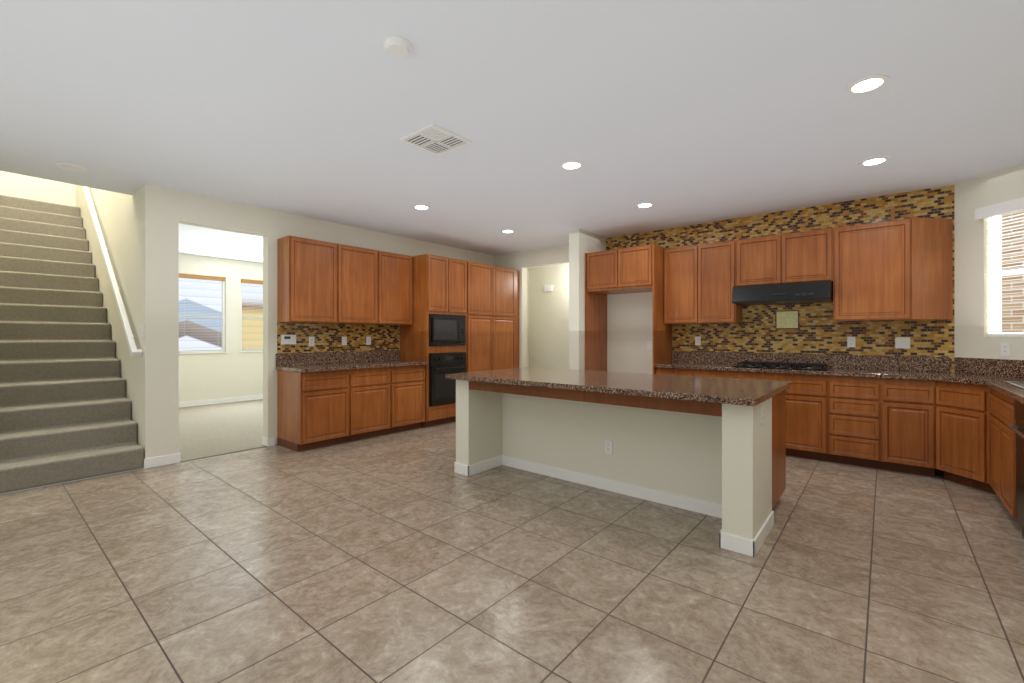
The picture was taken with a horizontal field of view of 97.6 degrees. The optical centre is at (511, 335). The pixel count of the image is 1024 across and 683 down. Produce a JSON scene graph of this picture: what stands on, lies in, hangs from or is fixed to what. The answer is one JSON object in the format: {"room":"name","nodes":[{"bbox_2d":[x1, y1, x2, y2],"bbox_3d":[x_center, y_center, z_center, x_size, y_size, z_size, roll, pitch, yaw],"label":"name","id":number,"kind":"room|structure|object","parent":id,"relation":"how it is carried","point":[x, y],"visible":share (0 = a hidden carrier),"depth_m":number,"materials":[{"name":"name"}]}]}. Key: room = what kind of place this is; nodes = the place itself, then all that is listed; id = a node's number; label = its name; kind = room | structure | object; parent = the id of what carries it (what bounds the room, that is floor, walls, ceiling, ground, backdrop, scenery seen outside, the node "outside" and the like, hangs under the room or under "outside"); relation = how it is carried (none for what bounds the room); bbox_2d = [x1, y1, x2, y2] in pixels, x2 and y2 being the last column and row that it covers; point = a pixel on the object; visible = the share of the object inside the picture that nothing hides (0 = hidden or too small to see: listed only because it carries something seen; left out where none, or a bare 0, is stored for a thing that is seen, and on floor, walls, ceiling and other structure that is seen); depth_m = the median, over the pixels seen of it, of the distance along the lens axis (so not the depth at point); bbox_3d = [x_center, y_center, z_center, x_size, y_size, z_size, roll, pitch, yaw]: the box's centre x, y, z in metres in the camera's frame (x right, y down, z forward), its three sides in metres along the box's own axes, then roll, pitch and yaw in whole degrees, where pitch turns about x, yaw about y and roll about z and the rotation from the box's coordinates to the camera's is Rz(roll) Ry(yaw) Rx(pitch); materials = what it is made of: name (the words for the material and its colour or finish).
{"room":"kitchen","nodes":[
{"label":"kitchen","id":0,"kind":"room"},
{"bbox_2d":[0,171,75,206],"bbox_3d":[-7.500,-1.620,6.887,0.140,5.800,1.080,0,0,40],"label":"wall","id":1,"kind":"structure","parent":0,"point":[11,184],"depth_m":6.95,"materials":[{"name":"beige paint"}]},
{"bbox_2d":[76,185,141,446],"bbox_3d":[-5.378,-1.620,5.951,4.600,5.800,0.140,0,0,40],"label":"wall","id":2,"kind":"structure","parent":0,"point":[119,216],"depth_m":4.97,"materials":[{"name":"beige paint"}]},
{"bbox_2d":[82,186,142,356],"bbox_3d":[-5.157,-1.299,5.620,3.949,3.000,0.082,0,0,40],"label":"handrail","id":3,"kind":"object","parent":2,"relation":"attached to","point":[134,351],"visible":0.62,"depth_m":4.99,"materials":[{"name":"white wood"}]},
{"bbox_2d":[179,254,262,401],"bbox_3d":[-5.516,-0.095,8.615,0.140,2.750,3.780,0,0,40],"label":"wall","id":4,"kind":"structure","parent":0,"point":[234,371],"depth_m":8.58,"materials":[{"name":"beige paint"}]},
{"bbox_2d":[179,274,227,353],"bbox_3d":[-5.740,-0.399,8.292,0.130,1.438,0.810,0,0,40],"label":"window","id":5,"kind":"structure","parent":4,"relation":"in","point":[203,278],"depth_m":8.32,"materials":[{"name":"glass"},{"name":"white vinyl"}]},
{"bbox_2d":[179,394,262,406],"bbox_3d":[-5.449,1.230,8.577,0.013,0.100,3.750,0,0,40],"label":"baseboard","id":6,"kind":"structure","parent":4,"relation":"attached to","point":[252,397],"depth_m":8.47,"materials":[{"name":"white"}]},
{"bbox_2d":[240,279,262,351],"bbox_3d":[-5.081,-0.399,9.084,0.130,1.438,0.810,0,0,40],"label":"window","id":7,"kind":"structure","parent":4,"relation":"in","point":[251,282],"depth_m":8.91,"materials":[{"name":"white plastic"}]},
{"bbox_2d":[179,399,266,461],"bbox_3d":[-3.851,1.302,7.239,4.180,0.056,3.793,0,0,40],"label":"floor","id":8,"kind":"structure","parent":0,"point":[209,430],"depth_m":6.18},
{"bbox_2d":[142,184,528,458],"bbox_3d":[-2.553,-1.620,5.641,0.140,5.800,10.890,0,0,40],"label":"wall","id":9,"kind":"structure","parent":0,"point":[165,212],"depth_m":4.54,"materials":[{"name":"beige paint"}]},
{"bbox_2d":[144,453,179,468],"bbox_3d":[-3.457,1.233,4.437,0.016,0.095,0.291,0,0,40],"label":"baseboard","id":10,"kind":"structure","parent":9,"relation":"attached to","point":[163,460],"depth_m":4.42,"materials":[{"name":"white"}]},
{"bbox_2d":[262,437,274,444],"bbox_3d":[-2.051,1.230,6.363,0.016,0.100,2.810,0,0,40],"label":"baseboard","id":11,"kind":"structure","parent":9,"relation":"attached to","point":[265,441],"depth_m":5.22,"materials":[{"name":"white"}]},
{"bbox_2d":[277,235,340,322],"bbox_3d":[-2.451,-0.650,5.392,0.324,0.980,0.577,0,0,40],"label":"upper cabinet","id":12,"kind":"object","parent":9,"relation":"attached to","point":[318,281],"depth_m":5.25,"materials":[{"name":"brown wood"}]},
{"bbox_2d":[277,322,399,352],"bbox_3d":[-2.210,0.107,5.941,0.004,0.575,1.730,0,0,40],"label":"backsplash","id":13,"kind":"structure","parent":9,"relation":"attached to","point":[327,337],"depth_m":5.84,"materials":[{"name":"tile"}]},
{"bbox_2d":[281,335,295,343],"bbox_3d":[-2.671,0.043,5.362,0.026,0.115,0.170,0,0,40],"label":"panel","id":14,"kind":"object","parent":13,"relation":"attached to","point":[288,339],"visible":1,"depth_m":5.35,"materials":[{"name":"white plastic"}]},
{"bbox_2d":[309,337,313,345],"bbox_3d":[-2.495,0.065,5.587,0.008,0.115,0.070,0,0,40],"label":"electrical outlet","id":15,"kind":"object","parent":13,"relation":"attached to","point":[311,341],"visible":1,"depth_m":5.58,"materials":[{"name":"white plastic"}]},
{"bbox_2d":[342,337,346,344],"bbox_3d":[-2.213,0.065,5.925,0.011,0.115,0.070,0,0,40],"label":"electrical outlet","id":16,"kind":"object","parent":13,"relation":"attached to","point":[344,340],"visible":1,"depth_m":5.92,"materials":[{"name":"white plastic"}]},
{"bbox_2d":[366,337,370,344],"bbox_3d":[-1.984,0.065,6.202,0.008,0.115,0.070,0,0,40],"label":"electrical outlet","id":17,"kind":"object","parent":13,"relation":"attached to","point":[368,340],"visible":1,"depth_m":6.20,"materials":[{"name":"white plastic"}]},
{"bbox_2d":[341,244,380,324],"bbox_3d":[-2.082,-0.650,5.835,0.324,0.980,0.577,0,0,40],"label":"upper cabinet","id":18,"kind":"object","parent":9,"relation":"attached to","point":[360,267],"depth_m":5.75,"materials":[{"name":"brown wood"}]},
{"bbox_2d":[381,251,412,324],"bbox_3d":[-1.714,-0.650,6.278,0.324,0.980,0.574,0,0,40],"label":"upper cabinet","id":19,"kind":"object","parent":9,"relation":"attached to","point":[396,269],"depth_m":6.18,"materials":[{"name":"brown wood"}]},
{"bbox_2d":[0,421,1023,682],"bbox_3d":[0.141,1.305,3.492,6.750,0.050,10.750,0,0,40],"label":"floor","id":20,"kind":"structure","parent":0,"point":[404,557],"depth_m":2.37,"materials":[{"name":"beige tile"}]},
{"bbox_2d":[0,195,143,492],"bbox_3d":[-5.672,-0.355,5.379,4.591,3.270,1.109,0,0,40],"label":"stairs","id":21,"kind":"structure","parent":20,"relation":"on","point":[65,410],"depth_m":4.74,"materials":[{"name":"carpet"}]},
{"bbox_2d":[277,369,352,451],"bbox_3d":[-2.343,0.839,5.302,0.604,0.882,0.577,0,0,40],"label":"base cabinet","id":22,"kind":"object","parent":20,"relation":"on","point":[318,409],"depth_m":5.10,"materials":[{"name":"brown wood"}]},
{"bbox_2d":[276,350,427,372],"bbox_3d":[-1.964,0.300,5.722,0.649,0.190,1.747,0,0,40],"label":"countertop","id":23,"kind":"structure","parent":22,"relation":"on","point":[316,361],"depth_m":5.67,"materials":[{"name":"stone"}]},
{"bbox_2d":[353,367,392,440],"bbox_3d":[-1.974,0.839,5.746,0.604,0.882,0.577,0,0,40],"label":"base cabinet","id":24,"kind":"object","parent":20,"relation":"on","point":[372,387],"depth_m":5.58,"materials":[{"name":"brown wood"}]},
{"bbox_2d":[393,365,424,432],"bbox_3d":[-1.606,0.839,6.188,0.604,0.882,0.574,0,0,40],"label":"base cabinet","id":25,"kind":"object","parent":20,"relation":"on","point":[408,381],"depth_m":6.00,"materials":[{"name":"brown wood"}]},
{"bbox_2d":[400,254,466,427],"bbox_3d":[-1.138,0.070,6.676,0.700,2.420,0.764,0,0,40],"label":"tall cabinet","id":26,"kind":"object","parent":20,"relation":"on","point":[433,335],"visible":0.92,"depth_m":6.39,"materials":[{"name":"brown wood"}]},
{"bbox_2d":[466,261,518,372],"bbox_3d":[-0.500,0.070,7.494,0.634,2.420,1.304,0,0,40],"label":"pantry","id":27,"kind":"object","parent":20,"relation":"on","point":[492,328],"visible":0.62,"depth_m":7.20,"materials":[{"name":"brown wood"}]},
{"bbox_2d":[454,379,785,556],"bbox_3d":[0.806,0.839,3.855,2.536,0.882,1.183,0,0,40],"label":"kitchen island","id":28,"kind":"object","parent":20,"relation":"on","point":[712,446],"depth_m":3.47,"materials":[{"name":"beige paint"}]},
{"bbox_2d":[605,440,612,454],"bbox_3d":[0.799,0.920,3.713,0.070,0.115,0.008,0,0,40],"label":"outlet","id":29,"kind":"object","parent":28,"relation":"attached to","point":[608,446],"visible":1,"depth_m":3.71,"materials":[{"name":"white plastic"}]},
{"bbox_2d":[446,367,791,406],"bbox_3d":[0.786,0.376,3.830,2.570,0.040,1.296,0,0,40],"label":"island countertop","id":30,"kind":"structure","parent":28,"relation":"on","point":[695,389],"depth_m":3.35,"materials":[{"name":"brown stone"}]},
{"bbox_2d":[761,405,763,424],"bbox_3d":[1.564,0.490,2.796,0.008,0.115,0.070,0,0,40],"label":"outlet","id":31,"kind":"object","parent":28,"relation":"attached to","point":[762,414],"visible":0.98,"depth_m":2.78,"materials":[{"name":"white plastic"}]},
{"bbox_2d":[585,244,671,373],"bbox_3d":[1.599,0.060,6.190,0.997,2.440,0.624,0,0,40],"label":"surround","id":32,"kind":"object","parent":20,"relation":"on","point":[638,269],"visible":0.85,"depth_m":6.00,"materials":[{"name":"brown wood"}]},
{"bbox_2d":[656,368,691,375],"bbox_3d":[2.169,0.839,5.728,0.463,0.882,0.602,0,0,40],"label":"base cabinet","id":33,"kind":"object","parent":20,"relation":"on","point":[669,371],"depth_m":5.50,"materials":[{"name":"brown wood"}]},
{"bbox_2d":[692,369,735,377],"bbox_3d":[2.525,0.839,5.432,0.464,0.882,0.602,0,0,40],"label":"base cabinet","id":34,"kind":"object","parent":20,"relation":"on","point":[695,372],"depth_m":5.21,"materials":[{"name":"brown wood"}]},
{"bbox_2d":[736,371,779,380],"bbox_3d":[2.869,0.839,5.146,0.430,0.882,0.602,0,0,40],"label":"base cabinet","id":35,"kind":"object","parent":20,"relation":"on","point":[739,374],"depth_m":4.92,"materials":[{"name":"brown wood"}]},
{"bbox_2d":[780,373,827,460],"bbox_3d":[3.200,0.839,4.871,0.430,0.882,0.602,0,0,40],"label":"base cabinet","id":36,"kind":"object","parent":20,"relation":"on","point":[807,397],"depth_m":4.62,"materials":[{"name":"brown wood"}]},
{"bbox_2d":[654,351,1023,403],"bbox_3d":[2.558,0.300,3.844,3.471,0.190,3.002,0,0,40],"label":"countertop","id":37,"kind":"structure","parent":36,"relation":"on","point":[994,374],"depth_m":4.55,"materials":[{"name":"stone"}]},
{"bbox_2d":[732,361,830,370],"bbox_3d":[2.993,0.329,4.990,0.880,0.048,0.500,0,0,40],"label":"cooktop","id":38,"kind":"object","parent":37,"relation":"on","point":[789,366],"visible":1,"depth_m":4.88,"materials":[{"name":"black metal"}]},
{"bbox_2d":[1004,381,1023,388],"bbox_3d":[3.786,0.204,3.055,0.495,0.300,0.720,0,0,40],"label":"sink","id":39,"kind":"object","parent":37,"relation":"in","point":[1018,384],"visible":1,"depth_m":3.32,"materials":[{"name":"silver metal"}]},
{"bbox_2d":[828,376,883,468],"bbox_3d":[3.523,0.839,4.602,0.410,0.882,0.602,0,0,40],"label":"base cabinet","id":40,"kind":"object","parent":20,"relation":"on","point":[855,404],"depth_m":4.37,"materials":[{"name":"brown wood"}]},
{"bbox_2d":[884,378,935,476],"bbox_3d":[3.826,0.839,4.350,0.379,0.882,0.602,0,0,40],"label":"base cabinet","id":41,"kind":"object","parent":20,"relation":"on","point":[884,423],"depth_m":4.12,"materials":[{"name":"brown wood"}]},
{"bbox_2d":[936,381,996,494],"bbox_3d":[4.230,0.839,3.839,0.894,0.882,0.872,0,0,40],"label":"base cabinet","id":42,"kind":"object","parent":20,"relation":"on","point":[962,432],"visible":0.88,"depth_m":3.78,"materials":[{"name":"brown wood"}]},
{"bbox_2d":[989,389,1015,517],"bbox_3d":[3.774,0.839,3.065,0.604,0.882,0.900,0,0,40],"label":"base cabinet","id":43,"kind":"object","parent":20,"relation":"on","point":[1002,459],"visible":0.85,"depth_m":3.09,"materials":[{"name":"brown wood"}]},
{"bbox_2d":[1007,400,1023,537],"bbox_3d":[3.276,0.839,2.494,0.639,0.882,0.605,0,0,40],"label":"dishwasher","id":44,"kind":"object","parent":20,"relation":"on","point":[1018,429],"visible":0.96,"depth_m":2.80,"materials":[{"name":"black"}]},
{"bbox_2d":[0,0,1023,262],"bbox_3d":[-1.672,-3.045,4.909,11.630,3.150,10.890,0,0,40],"label":"ceiling","id":45,"kind":"structure","parent":0,"point":[682,112],"depth_m":2.87,"materials":[{"name":"white paint"}]},
{"bbox_2d":[55,163,86,171],"bbox_3d":[-3.838,-1.466,3.908,0.200,0.008,0.200,0,0,40],"label":"recessed light","id":46,"kind":"object","parent":45,"relation":"in","point":[70,167],"visible":0.98,"depth_m":3.90,"materials":[{"name":"white"}]},
{"bbox_2d":[383,35,411,57],"bbox_3d":[-0.577,-1.453,2.262,0.140,0.034,0.140,0,0,40],"label":"smoke detector","id":47,"kind":"object","parent":45,"relation":"attached to","point":[397,46],"visible":1,"depth_m":2.23,"materials":[{"name":"white plastic"}]},
{"bbox_2d":[413,204,429,209],"bbox_3d":[-1.030,-1.466,5.110,0.200,0.008,0.200,0,0,40],"label":"recessed light","id":48,"kind":"object","parent":45,"relation":"in","point":[421,207],"visible":0.98,"depth_m":5.12,"materials":[{"name":"white"}]},
{"bbox_2d":[399,123,471,155],"bbox_3d":[-0.572,-1.463,3.363,0.380,0.012,0.380,0,0,40],"label":"ceiling vent","id":49,"kind":"object","parent":45,"relation":"in","point":[432,138],"visible":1,"depth_m":3.35,"materials":[{"name":"white metal"}]},
{"bbox_2d":[501,229,514,232],"bbox_3d":[-0.059,-1.466,6.279,0.200,0.008,0.200,0,0,40],"label":"recessed light","id":50,"kind":"object","parent":45,"relation":"in","point":[507,231],"visible":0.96,"depth_m":6.27,"materials":[{"name":"white"}]},
{"bbox_2d":[560,160,582,169],"bbox_3d":[0.512,-1.466,3.853,0.200,0.008,0.200,0,0,40],"label":"recessed light","id":51,"kind":"object","parent":45,"relation":"in","point":[571,165],"visible":0.96,"depth_m":3.85,"materials":[{"name":"white"}]},
{"bbox_2d":[636,202,653,207],"bbox_3d":[1.491,-1.466,5.029,0.200,0.008,0.200,0,0,40],"label":"recessed light","id":52,"kind":"object","parent":45,"relation":"in","point":[645,205],"visible":1,"depth_m":5.02,"materials":[{"name":"white"}]},
{"bbox_2d":[846,74,888,94],"bbox_3d":[2.074,-1.466,2.619,0.200,0.008,0.200,0,0,40],"label":"recessed light","id":53,"kind":"object","parent":45,"relation":"in","point":[868,84],"visible":0.98,"depth_m":2.61,"materials":[{"name":"white"}]},
{"bbox_2d":[859,156,889,165],"bbox_3d":[3.041,-1.466,3.766,0.200,0.008,0.200,0,0,40],"label":"recessed light","id":54,"kind":"object","parent":45,"relation":"in","point":[873,161],"visible":1,"depth_m":3.76,"materials":[{"name":"white"}]},
{"bbox_2d":[566,229,605,369],"bbox_3d":[1.106,-0.095,6.507,0.160,2.750,0.780,0,0,40],"label":"wall","id":55,"kind":"structure","parent":0,"point":[581,242],"depth_m":6.23,"materials":[{"name":"beige paint"}]},
{"bbox_2d":[494,185,954,373],"bbox_3d":[1.977,-0.095,6.381,6.160,2.750,0.140,0,0,40],"label":"wall","id":56,"kind":"structure","parent":0,"point":[557,327],"depth_m":7.80,"materials":[{"name":"beige paint"}]},
{"bbox_2d":[544,285,552,291],"bbox_3d":[0.705,-0.925,8.682,0.180,0.130,0.048,0,0,40],"label":"door chime","id":57,"kind":"object","parent":56,"relation":"attached to","point":[548,288],"visible":1,"depth_m":8.67,"materials":[{"name":"white plastic"}]},
{"bbox_2d":[647,341,651,348],"bbox_3d":[1.937,0.130,6.317,0.070,0.115,0.008,0,0,40],"label":"outlet","id":58,"kind":"object","parent":56,"relation":"attached to","point":[649,344],"visible":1,"depth_m":6.31,"materials":[{"name":"white plastic"}]},
{"bbox_2d":[606,185,953,372],"bbox_3d":[2.857,-0.537,5.555,3.749,1.865,0.004,0,0,40],"label":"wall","id":59,"kind":"structure","parent":56,"relation":"attached to","point":[819,331],"depth_m":5.08,"materials":[{"name":"tile"}]},
{"bbox_2d":[695,337,700,344],"bbox_3d":[2.442,0.065,5.892,0.070,0.115,0.008,0,0,40],"label":"electrical outlet","id":60,"kind":"object","parent":59,"relation":"attached to","point":[697,340],"visible":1,"depth_m":5.89,"materials":[{"name":"white plastic"}]},
{"bbox_2d":[775,310,798,328],"bbox_3d":[3.220,-0.190,5.248,0.240,0.220,0.004,0,0,40],"label":"decorative tile","id":61,"kind":"object","parent":59,"relation":"attached to","point":[786,319],"depth_m":5.25,"materials":[{"name":"tile"}]},
{"bbox_2d":[664,217,952,323],"bbox_3d":[3.131,-0.650,5.110,2.734,0.980,0.322,0,0,40],"label":"upper cabinet","id":62,"kind":"object","parent":59,"relation":"attached to","point":[895,270],"visible":1,"depth_m":4.67,"materials":[{"name":"brown wood"}]},
{"bbox_2d":[732,280,832,305],"bbox_3d":[3.043,-0.474,5.051,0.920,0.205,0.525,0,0,40],"label":"range hood","id":63,"kind":"object","parent":62,"relation":"attached to","point":[796,292],"visible":0.96,"depth_m":4.85,"materials":[{"name":"black metal"}]},
{"bbox_2d":[847,337,854,346],"bbox_3d":[3.680,0.065,4.862,0.070,0.115,0.008,0,0,40],"label":"electrical outlet","id":64,"kind":"object","parent":59,"relation":"attached to","point":[850,341],"visible":1,"depth_m":4.86,"materials":[{"name":"white plastic"}]},
{"bbox_2d":[895,337,909,348],"bbox_3d":[4.002,0.070,4.593,0.116,0.115,0.011,0,0,40],"label":"light switch","id":65,"kind":"object","parent":59,"relation":"attached to","point":[902,342],"visible":1,"depth_m":4.59,"materials":[{"name":"white plastic"}]},
{"bbox_2d":[955,163,1023,359],"bbox_3d":[4.424,-0.095,3.775,0.140,2.750,1.182,0,0,-5],"label":"wall","id":66,"kind":"structure","parent":0,"point":[973,308],"depth_m":4.16,"materials":[{"name":"beige paint"}]},
{"bbox_2d":[984,336,1023,336],"bbox_3d":[4.388,0.004,3.813,0.075,0.013,0.596,0,0,-5],"label":"window sill","id":67,"kind":"structure","parent":66,"relation":"attached to","point":[1003,336],"depth_m":3.95,"materials":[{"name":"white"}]},
{"bbox_2d":[1001,342,1010,355],"bbox_3d":[4.334,0.115,3.939,0.008,0.115,0.070,0,0,-5],"label":"outlet","id":68,"kind":"object","parent":66,"relation":"attached to","point":[1005,349],"visible":1,"depth_m":3.93,"materials":[{"name":"white plastic"}]},
{"bbox_2d":[992,210,1023,335],"bbox_3d":[4.455,-0.565,3.819,0.050,1.146,0.596,0,0,-5],"label":"kitchen window","id":69,"kind":"structure","parent":66,"relation":"in","point":[995,314],"depth_m":4.08,"materials":[{"name":"white plastic"}]},
{"bbox_2d":[975,197,1023,334],"bbox_3d":[4.358,-0.588,3.810,0.125,1.165,0.660,0,0,-5],"label":"window blinds","id":70,"kind":"object","parent":69,"relation":"attached to","point":[1003,208],"visible":1,"depth_m":3.96,"materials":[{"name":"white plastic"}]},
{"label":"outside","id":71,"kind":"structure","parent":0,"visible":0},
{"bbox_2d":[179,278,262,350],"bbox_3d":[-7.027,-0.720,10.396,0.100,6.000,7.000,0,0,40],"label":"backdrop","id":72,"kind":"structure","parent":71,"point":[212,333],"depth_m":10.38,"materials":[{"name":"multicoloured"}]},
{"bbox_2d":[1002,210,1023,331],"bbox_3d":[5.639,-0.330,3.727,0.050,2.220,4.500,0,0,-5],"label":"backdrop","id":73,"kind":"structure","parent":71,"point":[1010,318],"depth_m":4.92,"materials":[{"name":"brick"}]}
]}

